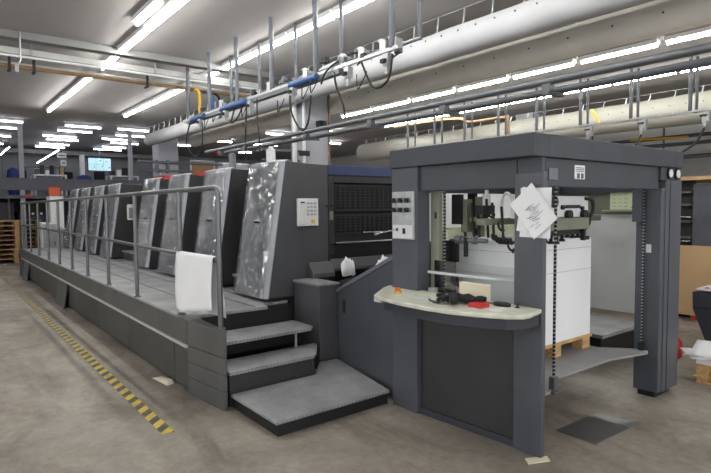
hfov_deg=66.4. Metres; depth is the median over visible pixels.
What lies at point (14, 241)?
wooden pallet
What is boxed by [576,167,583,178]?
label
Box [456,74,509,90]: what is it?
ceiling light
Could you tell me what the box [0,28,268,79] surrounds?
trim
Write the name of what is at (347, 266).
paper
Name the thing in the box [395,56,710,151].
rail
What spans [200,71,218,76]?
ceiling light
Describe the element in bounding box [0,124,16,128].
ceiling light
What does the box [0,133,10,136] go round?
ceiling light
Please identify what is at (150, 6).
ceiling light
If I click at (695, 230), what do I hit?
shelf
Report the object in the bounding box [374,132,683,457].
press
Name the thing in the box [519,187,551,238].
paper sheet
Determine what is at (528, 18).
air duct
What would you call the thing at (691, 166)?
wall
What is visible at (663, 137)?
rack
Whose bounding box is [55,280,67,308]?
cover plate
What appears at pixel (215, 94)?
supply hose
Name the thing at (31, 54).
cable tray
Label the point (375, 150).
air duct
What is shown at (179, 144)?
ceiling light
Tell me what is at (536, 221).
paper sheet
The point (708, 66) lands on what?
ceiling light
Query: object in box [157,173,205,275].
unit
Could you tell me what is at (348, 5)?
ceiling light
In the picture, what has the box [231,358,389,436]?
platform
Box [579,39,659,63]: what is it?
ceiling light
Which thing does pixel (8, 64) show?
pipe
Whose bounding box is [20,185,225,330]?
guard rail
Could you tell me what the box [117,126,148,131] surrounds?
ceiling light
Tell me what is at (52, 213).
tall cabinet
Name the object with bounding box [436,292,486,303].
gloves
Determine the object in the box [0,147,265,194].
wall
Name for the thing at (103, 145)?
ceiling light
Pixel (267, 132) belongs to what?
ceiling light
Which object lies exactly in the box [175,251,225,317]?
sheet
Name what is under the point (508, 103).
ceiling light
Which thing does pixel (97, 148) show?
ceiling light
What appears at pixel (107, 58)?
ceiling light
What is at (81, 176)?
bin
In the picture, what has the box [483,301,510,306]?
tool
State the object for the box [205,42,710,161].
pipes
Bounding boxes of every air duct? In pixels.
[144,0,652,145]
[188,0,710,146]
[356,84,710,160]
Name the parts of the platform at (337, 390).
frame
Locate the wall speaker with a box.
[316,120,326,126]
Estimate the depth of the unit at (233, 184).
6.78 m
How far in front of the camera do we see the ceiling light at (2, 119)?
16.39 m
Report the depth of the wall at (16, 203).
23.23 m
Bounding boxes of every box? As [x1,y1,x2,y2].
[39,165,43,173]
[49,165,53,174]
[54,168,58,174]
[59,167,63,174]
[115,169,121,175]
[122,167,127,175]
[468,301,488,308]
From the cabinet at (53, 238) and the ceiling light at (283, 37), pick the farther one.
the cabinet at (53, 238)
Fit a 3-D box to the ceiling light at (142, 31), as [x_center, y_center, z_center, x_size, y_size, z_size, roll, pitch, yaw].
[-3.546,-3.141,8.697,0.140,0.122,1.450,-3,4,-38]
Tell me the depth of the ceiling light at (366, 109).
15.40 m
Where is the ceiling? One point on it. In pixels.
(197, 28)
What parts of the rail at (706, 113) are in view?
hanger rod, hanger rod, hanger rod, hanger rod, hanger rod, hanger rod, hanger rod, hanger rod, hanger rod, hanger rod, rail, hanger rod, hanger rod, hanger rod, hanger rod, hanger rod, hanger rod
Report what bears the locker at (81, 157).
on the trim at (6, 183)
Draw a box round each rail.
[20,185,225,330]
[183,0,421,159]
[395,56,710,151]
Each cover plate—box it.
[22,261,29,280]
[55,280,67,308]
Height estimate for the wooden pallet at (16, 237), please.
0.144 m
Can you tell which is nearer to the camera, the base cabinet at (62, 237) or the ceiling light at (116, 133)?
the base cabinet at (62, 237)
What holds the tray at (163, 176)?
on the unit at (153, 207)
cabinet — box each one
[39,222,57,247]
[46,196,63,227]
[60,228,65,246]
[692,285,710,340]
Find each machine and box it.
[0,199,14,250]
[15,200,45,248]
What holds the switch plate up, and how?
attached to the press
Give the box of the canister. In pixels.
[266,146,275,161]
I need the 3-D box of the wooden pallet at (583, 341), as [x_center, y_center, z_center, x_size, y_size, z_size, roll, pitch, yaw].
[1.460,0.915,4.702,1.040,0.120,0.660,-3,4,-38]
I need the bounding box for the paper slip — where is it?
[488,309,504,311]
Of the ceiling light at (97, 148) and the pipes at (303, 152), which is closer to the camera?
the pipes at (303, 152)
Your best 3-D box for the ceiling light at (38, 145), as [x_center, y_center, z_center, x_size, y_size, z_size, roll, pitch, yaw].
[-13.070,-3.864,23.253,1.150,0.122,0.060,-3,4,-38]
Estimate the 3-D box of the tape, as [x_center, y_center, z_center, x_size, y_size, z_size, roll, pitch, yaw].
[-4.932,1.221,8.543,0.088,0.002,11.570,-3,4,-38]
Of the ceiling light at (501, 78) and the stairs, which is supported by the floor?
the stairs
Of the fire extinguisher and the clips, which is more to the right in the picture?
the fire extinguisher
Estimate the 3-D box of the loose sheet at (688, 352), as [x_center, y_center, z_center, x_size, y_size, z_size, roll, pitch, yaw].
[3.590,1.101,5.041,0.760,0.015,0.660,-2,4,-32]
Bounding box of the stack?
[696,359,710,365]
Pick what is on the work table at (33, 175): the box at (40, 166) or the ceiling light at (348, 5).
the box at (40, 166)
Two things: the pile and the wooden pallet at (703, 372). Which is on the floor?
the wooden pallet at (703, 372)
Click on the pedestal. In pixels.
(315, 300)
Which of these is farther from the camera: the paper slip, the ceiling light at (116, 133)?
the ceiling light at (116, 133)
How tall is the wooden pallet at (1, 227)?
0.144 m
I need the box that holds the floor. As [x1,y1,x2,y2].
[0,259,710,472]
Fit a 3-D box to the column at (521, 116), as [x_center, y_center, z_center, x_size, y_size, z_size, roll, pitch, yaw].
[5.338,-1.517,16.666,0.600,4.400,0.600,-3,4,-38]
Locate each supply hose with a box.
[190,88,201,113]
[203,93,214,108]
[212,93,221,115]
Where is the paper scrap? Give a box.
[153,376,173,385]
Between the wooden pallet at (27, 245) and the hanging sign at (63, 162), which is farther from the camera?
the hanging sign at (63, 162)
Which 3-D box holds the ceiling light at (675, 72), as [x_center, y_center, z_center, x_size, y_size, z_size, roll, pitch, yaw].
[6.101,-3.378,11.490,0.140,0.122,1.290,-3,4,-38]
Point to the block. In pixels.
(475, 289)
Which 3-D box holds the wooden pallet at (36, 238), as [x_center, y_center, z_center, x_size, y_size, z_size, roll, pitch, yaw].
[-11.135,0.104,17.936,1.200,0.144,0.840,-3,4,-38]
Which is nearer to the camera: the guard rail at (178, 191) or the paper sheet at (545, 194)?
the paper sheet at (545, 194)
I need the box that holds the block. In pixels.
[459,281,490,301]
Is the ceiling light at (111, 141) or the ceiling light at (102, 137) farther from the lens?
the ceiling light at (111, 141)
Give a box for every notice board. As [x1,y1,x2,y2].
[190,160,214,174]
[218,162,248,169]
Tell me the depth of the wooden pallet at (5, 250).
17.60 m
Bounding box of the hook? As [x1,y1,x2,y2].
[15,30,20,72]
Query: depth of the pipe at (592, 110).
15.46 m
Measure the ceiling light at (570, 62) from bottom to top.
0.122 m
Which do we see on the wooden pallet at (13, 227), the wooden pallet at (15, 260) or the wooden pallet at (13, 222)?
the wooden pallet at (13, 222)
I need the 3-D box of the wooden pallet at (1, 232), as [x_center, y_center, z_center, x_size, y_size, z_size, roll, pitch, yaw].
[-11.088,-0.185,17.895,1.200,0.144,0.840,-3,4,-39]
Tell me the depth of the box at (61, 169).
19.66 m
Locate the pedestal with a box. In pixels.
[293,278,339,369]
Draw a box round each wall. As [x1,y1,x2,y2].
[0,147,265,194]
[0,201,68,227]
[330,123,710,183]
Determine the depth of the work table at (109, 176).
21.32 m
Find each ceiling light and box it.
[0,117,23,122]
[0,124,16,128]
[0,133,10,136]
[35,144,63,147]
[39,141,69,145]
[42,133,76,137]
[46,92,67,111]
[46,136,78,140]
[57,127,92,132]
[64,122,101,128]
[65,71,96,96]
[93,147,121,150]
[101,136,126,140]
[102,55,118,69]
[102,144,125,148]
[110,140,138,144]
[115,132,145,137]
[117,23,150,53]
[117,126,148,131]
[122,99,152,116]
[131,0,163,25]
[144,0,188,30]
[151,82,191,103]
[178,143,189,145]
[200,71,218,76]
[218,139,232,142]
[221,49,253,69]
[251,31,290,55]
[266,131,287,134]
[287,9,336,38]
[330,141,340,143]
[333,0,372,16]
[340,106,373,117]
[373,97,411,109]
[411,87,455,101]
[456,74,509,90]
[470,103,508,110]
[511,58,576,78]
[511,96,550,103]
[564,85,610,93]
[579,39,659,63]
[614,72,675,84]
[664,26,710,44]
[681,66,710,72]
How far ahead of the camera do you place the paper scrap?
5.13 m
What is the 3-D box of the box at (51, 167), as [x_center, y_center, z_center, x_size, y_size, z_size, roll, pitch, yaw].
[-10.927,-2.393,19.539,0.128,0.350,0.208,-3,4,-38]
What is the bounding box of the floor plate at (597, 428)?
[557,412,637,444]
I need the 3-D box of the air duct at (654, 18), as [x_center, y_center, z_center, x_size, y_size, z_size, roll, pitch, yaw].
[1.830,-2.904,9.026,0.447,0.683,23.792,-3,4,-38]
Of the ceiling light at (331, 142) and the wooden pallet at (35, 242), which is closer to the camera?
the wooden pallet at (35, 242)
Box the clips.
[428,298,441,302]
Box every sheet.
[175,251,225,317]
[510,183,556,238]
[516,187,550,235]
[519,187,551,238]
[680,347,708,359]
[685,352,710,359]
[689,339,710,357]
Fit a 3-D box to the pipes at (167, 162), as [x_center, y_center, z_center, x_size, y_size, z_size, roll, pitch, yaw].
[-6.306,-2.514,19.745,3.100,0.450,0.150,-3,4,-38]
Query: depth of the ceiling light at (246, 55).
9.78 m
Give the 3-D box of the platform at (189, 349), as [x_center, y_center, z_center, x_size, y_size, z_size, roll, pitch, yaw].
[-4.309,0.830,9.386,1.260,0.680,11.900,-3,4,-38]
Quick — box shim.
[525,456,549,464]
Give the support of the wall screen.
on the trim at (6, 183)
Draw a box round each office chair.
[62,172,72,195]
[94,172,104,179]
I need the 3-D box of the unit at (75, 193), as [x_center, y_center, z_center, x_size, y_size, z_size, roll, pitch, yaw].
[-6.631,-0.177,14.653,2.254,2.150,1.150,-3,4,-38]
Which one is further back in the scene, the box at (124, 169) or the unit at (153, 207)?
the box at (124, 169)
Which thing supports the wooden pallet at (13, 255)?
on the wooden pallet at (15, 260)
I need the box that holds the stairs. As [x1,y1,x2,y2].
[201,305,316,406]
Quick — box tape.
[2,278,173,434]
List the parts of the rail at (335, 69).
hanger rod, hanger rod, hanger rod, hanger rod, hanger rod, hanger rod, rail, hanger rod, hanger rod, hanger rod, hanger rod, hanger rod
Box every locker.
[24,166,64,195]
[79,155,84,175]
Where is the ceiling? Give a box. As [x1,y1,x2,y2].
[0,0,710,160]
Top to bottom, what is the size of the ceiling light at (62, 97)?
0.122 m
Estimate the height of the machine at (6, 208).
2.000 m
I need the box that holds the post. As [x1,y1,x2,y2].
[229,153,235,168]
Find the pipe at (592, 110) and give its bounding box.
[394,109,599,133]
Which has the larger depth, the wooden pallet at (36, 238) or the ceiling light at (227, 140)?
the ceiling light at (227, 140)
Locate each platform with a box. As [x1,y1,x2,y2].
[19,247,290,410]
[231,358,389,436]
[590,315,633,347]
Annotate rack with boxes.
[592,128,710,158]
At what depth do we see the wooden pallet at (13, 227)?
16.73 m
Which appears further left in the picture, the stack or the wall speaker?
the wall speaker
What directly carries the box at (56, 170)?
on the work table at (33, 175)
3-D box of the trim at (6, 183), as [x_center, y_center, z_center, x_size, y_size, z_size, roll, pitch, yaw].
[-14.145,-1.671,20.095,16.500,0.660,8.420,-3,4,-38]
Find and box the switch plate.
[646,244,650,252]
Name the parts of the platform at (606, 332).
frame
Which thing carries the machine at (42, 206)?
on the floor
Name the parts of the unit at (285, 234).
wall panel, infeed guard, panel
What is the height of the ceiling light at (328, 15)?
0.122 m
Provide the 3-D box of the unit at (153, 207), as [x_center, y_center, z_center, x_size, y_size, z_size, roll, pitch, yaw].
[-3.196,0.037,10.255,2.253,2.150,2.320,-3,4,-38]
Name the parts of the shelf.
blue door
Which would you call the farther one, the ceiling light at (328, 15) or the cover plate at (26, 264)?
the cover plate at (26, 264)
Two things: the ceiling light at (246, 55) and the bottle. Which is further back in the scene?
the ceiling light at (246, 55)
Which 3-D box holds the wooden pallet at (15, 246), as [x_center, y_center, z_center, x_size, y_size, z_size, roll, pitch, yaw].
[-11.103,0.314,16.751,1.200,0.144,0.840,-3,4,-39]
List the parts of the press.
lever, knob, knob, knob, knob, control panel, knob, knob, plate, panel, panel, lift chain, rail, panel, panel, maker plate, lift chain, lift plate, rail, panel, instruction plate, lift chain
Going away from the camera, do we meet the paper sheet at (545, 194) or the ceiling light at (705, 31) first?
the paper sheet at (545, 194)
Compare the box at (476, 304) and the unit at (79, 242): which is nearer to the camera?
the box at (476, 304)
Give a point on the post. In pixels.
(232, 156)
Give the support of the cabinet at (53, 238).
on the floor
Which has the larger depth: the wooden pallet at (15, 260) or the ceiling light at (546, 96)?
the wooden pallet at (15, 260)
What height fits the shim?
0.006 m
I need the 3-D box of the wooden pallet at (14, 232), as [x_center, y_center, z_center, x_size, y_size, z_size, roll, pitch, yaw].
[-11.089,-0.119,16.694,1.200,0.144,0.840,-3,4,-39]
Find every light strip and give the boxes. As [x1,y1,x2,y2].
[1,141,18,173]
[36,145,57,162]
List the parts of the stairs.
support post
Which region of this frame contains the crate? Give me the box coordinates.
[678,245,710,320]
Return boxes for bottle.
[266,146,274,151]
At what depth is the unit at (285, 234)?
5.97 m
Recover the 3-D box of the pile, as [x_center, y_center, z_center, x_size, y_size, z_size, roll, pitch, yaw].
[1.454,0.435,4.678,1.006,0.840,0.653,-3,4,-38]
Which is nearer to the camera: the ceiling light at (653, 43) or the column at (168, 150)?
the ceiling light at (653, 43)
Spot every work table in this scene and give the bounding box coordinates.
[30,174,67,195]
[105,175,138,179]
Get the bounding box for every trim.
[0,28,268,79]
[0,148,152,158]
[0,177,143,200]
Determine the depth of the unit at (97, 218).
11.60 m
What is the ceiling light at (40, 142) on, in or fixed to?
attached to the ceiling
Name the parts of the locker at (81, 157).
door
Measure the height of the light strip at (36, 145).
0.868 m
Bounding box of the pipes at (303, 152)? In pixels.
[292,94,329,164]
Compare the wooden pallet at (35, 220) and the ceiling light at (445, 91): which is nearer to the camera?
the ceiling light at (445, 91)
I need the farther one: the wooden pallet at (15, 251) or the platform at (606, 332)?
the wooden pallet at (15, 251)
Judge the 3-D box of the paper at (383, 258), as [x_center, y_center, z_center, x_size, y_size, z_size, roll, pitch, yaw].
[0.311,0.271,5.711,0.241,0.173,0.049,-3,4,-38]
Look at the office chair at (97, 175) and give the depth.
21.06 m
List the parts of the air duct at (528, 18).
suspension rail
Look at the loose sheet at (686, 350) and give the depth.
5.15 m
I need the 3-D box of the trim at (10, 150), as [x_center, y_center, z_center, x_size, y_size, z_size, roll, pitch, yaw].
[-16.105,-3.649,22.481,16.500,0.180,0.300,-3,4,-38]
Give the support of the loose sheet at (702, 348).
on the loose sheet at (688, 352)
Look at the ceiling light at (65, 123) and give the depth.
17.57 m
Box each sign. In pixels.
[48,187,60,195]
[57,142,65,157]
[61,132,65,165]
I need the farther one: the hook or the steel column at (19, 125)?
the steel column at (19, 125)
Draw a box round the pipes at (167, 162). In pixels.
[138,160,222,172]
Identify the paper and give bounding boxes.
[341,257,355,276]
[376,255,387,264]
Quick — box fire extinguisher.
[677,338,681,358]
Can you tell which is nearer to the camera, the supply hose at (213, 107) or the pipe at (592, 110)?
the supply hose at (213, 107)
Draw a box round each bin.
[6,168,19,194]
[77,175,91,178]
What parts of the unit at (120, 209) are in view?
wall panel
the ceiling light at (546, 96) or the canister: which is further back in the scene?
the ceiling light at (546, 96)
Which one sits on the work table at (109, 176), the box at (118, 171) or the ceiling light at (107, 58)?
the box at (118, 171)
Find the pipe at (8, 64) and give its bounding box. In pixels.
[0,56,250,97]
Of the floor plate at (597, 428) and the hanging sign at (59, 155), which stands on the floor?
the floor plate at (597, 428)
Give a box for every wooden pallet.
[0,219,40,224]
[0,220,18,224]
[0,224,36,229]
[0,225,19,229]
[0,228,36,233]
[0,229,18,234]
[0,232,36,238]
[0,234,19,239]
[0,237,37,242]
[0,238,19,243]
[0,241,37,247]
[0,243,19,248]
[0,245,37,251]
[0,248,18,253]
[0,250,18,256]
[0,252,17,257]
[0,257,18,262]
[545,333,591,357]
[694,364,710,384]
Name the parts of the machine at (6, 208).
post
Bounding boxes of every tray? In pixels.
[0,43,257,89]
[153,175,172,178]
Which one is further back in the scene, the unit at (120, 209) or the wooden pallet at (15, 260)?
the wooden pallet at (15, 260)
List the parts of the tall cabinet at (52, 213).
door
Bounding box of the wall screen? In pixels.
[87,151,111,171]
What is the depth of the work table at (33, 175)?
19.64 m
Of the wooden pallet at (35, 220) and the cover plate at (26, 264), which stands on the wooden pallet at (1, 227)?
the wooden pallet at (35, 220)
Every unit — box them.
[63,189,81,247]
[74,187,94,250]
[88,185,108,254]
[99,183,143,258]
[122,177,169,269]
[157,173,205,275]
[194,167,250,287]
[232,159,391,346]
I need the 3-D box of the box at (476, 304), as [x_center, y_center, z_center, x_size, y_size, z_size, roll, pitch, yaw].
[0.809,0.447,3.568,0.100,0.031,0.100,-3,4,-38]
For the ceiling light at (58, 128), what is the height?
0.122 m
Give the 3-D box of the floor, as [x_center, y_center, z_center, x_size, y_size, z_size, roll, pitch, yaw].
[-2.661,1.088,12.450,25.000,0.200,34.800,-3,4,-38]
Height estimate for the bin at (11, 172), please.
1.000 m
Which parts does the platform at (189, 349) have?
post, kick panel, kick panel, kick panel, kick panel, kick panel, kick panel, kick panel, kick panel, kick panel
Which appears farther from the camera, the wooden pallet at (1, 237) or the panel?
the wooden pallet at (1, 237)
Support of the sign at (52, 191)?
attached to the wall at (9, 160)
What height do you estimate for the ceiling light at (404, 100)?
0.122 m
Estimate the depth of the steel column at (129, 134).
19.50 m
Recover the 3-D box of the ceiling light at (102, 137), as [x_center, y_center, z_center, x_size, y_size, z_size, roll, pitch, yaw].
[-9.206,-3.770,20.943,1.100,0.122,0.060,-3,4,-38]
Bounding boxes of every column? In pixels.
[17,123,26,248]
[127,131,132,179]
[152,138,178,176]
[291,74,327,164]
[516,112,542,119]
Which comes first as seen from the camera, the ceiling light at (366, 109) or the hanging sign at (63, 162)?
the ceiling light at (366, 109)
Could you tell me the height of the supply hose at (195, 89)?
0.680 m
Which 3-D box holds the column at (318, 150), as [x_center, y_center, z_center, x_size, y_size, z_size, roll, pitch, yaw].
[-0.954,-1.189,11.704,0.600,4.400,0.600,-3,4,-38]
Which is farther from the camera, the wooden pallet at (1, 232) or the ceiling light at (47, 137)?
the ceiling light at (47, 137)
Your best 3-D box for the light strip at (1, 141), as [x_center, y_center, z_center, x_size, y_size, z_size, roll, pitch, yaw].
[-13.855,-3.042,21.791,0.568,1.594,0.044,-3,4,-38]
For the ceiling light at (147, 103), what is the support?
attached to the ceiling
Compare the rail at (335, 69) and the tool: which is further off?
the rail at (335, 69)
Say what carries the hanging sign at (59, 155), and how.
hanging from the ceiling
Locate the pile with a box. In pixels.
[456,236,591,345]
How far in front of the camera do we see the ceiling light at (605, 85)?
12.42 m
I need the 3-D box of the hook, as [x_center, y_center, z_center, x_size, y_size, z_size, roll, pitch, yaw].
[-5.194,-2.851,8.350,0.092,0.640,0.060,-3,4,-38]
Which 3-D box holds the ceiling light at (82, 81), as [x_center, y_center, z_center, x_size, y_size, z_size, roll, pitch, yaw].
[-6.014,-3.294,11.841,0.140,0.122,2.500,-3,4,-38]
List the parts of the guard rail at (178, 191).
post, post, post, post, post, post, post, post, rail, rail, post, post, post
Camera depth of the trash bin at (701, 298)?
5.96 m
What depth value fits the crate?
7.65 m
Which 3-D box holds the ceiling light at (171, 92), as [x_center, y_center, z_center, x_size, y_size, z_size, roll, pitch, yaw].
[-4.370,-3.361,12.804,0.140,0.122,2.400,-3,4,-38]
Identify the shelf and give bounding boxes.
[678,176,710,317]
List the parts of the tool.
handle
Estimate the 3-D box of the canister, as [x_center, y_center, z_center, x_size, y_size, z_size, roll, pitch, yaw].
[-0.950,-0.904,6.096,0.104,0.210,0.104,-3,4,-38]
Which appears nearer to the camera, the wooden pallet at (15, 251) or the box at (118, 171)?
the wooden pallet at (15, 251)
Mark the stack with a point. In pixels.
(698, 361)
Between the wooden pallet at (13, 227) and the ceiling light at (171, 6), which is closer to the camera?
the ceiling light at (171, 6)
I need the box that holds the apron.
[383,302,538,330]
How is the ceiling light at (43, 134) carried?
attached to the ceiling
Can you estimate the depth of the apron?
3.47 m

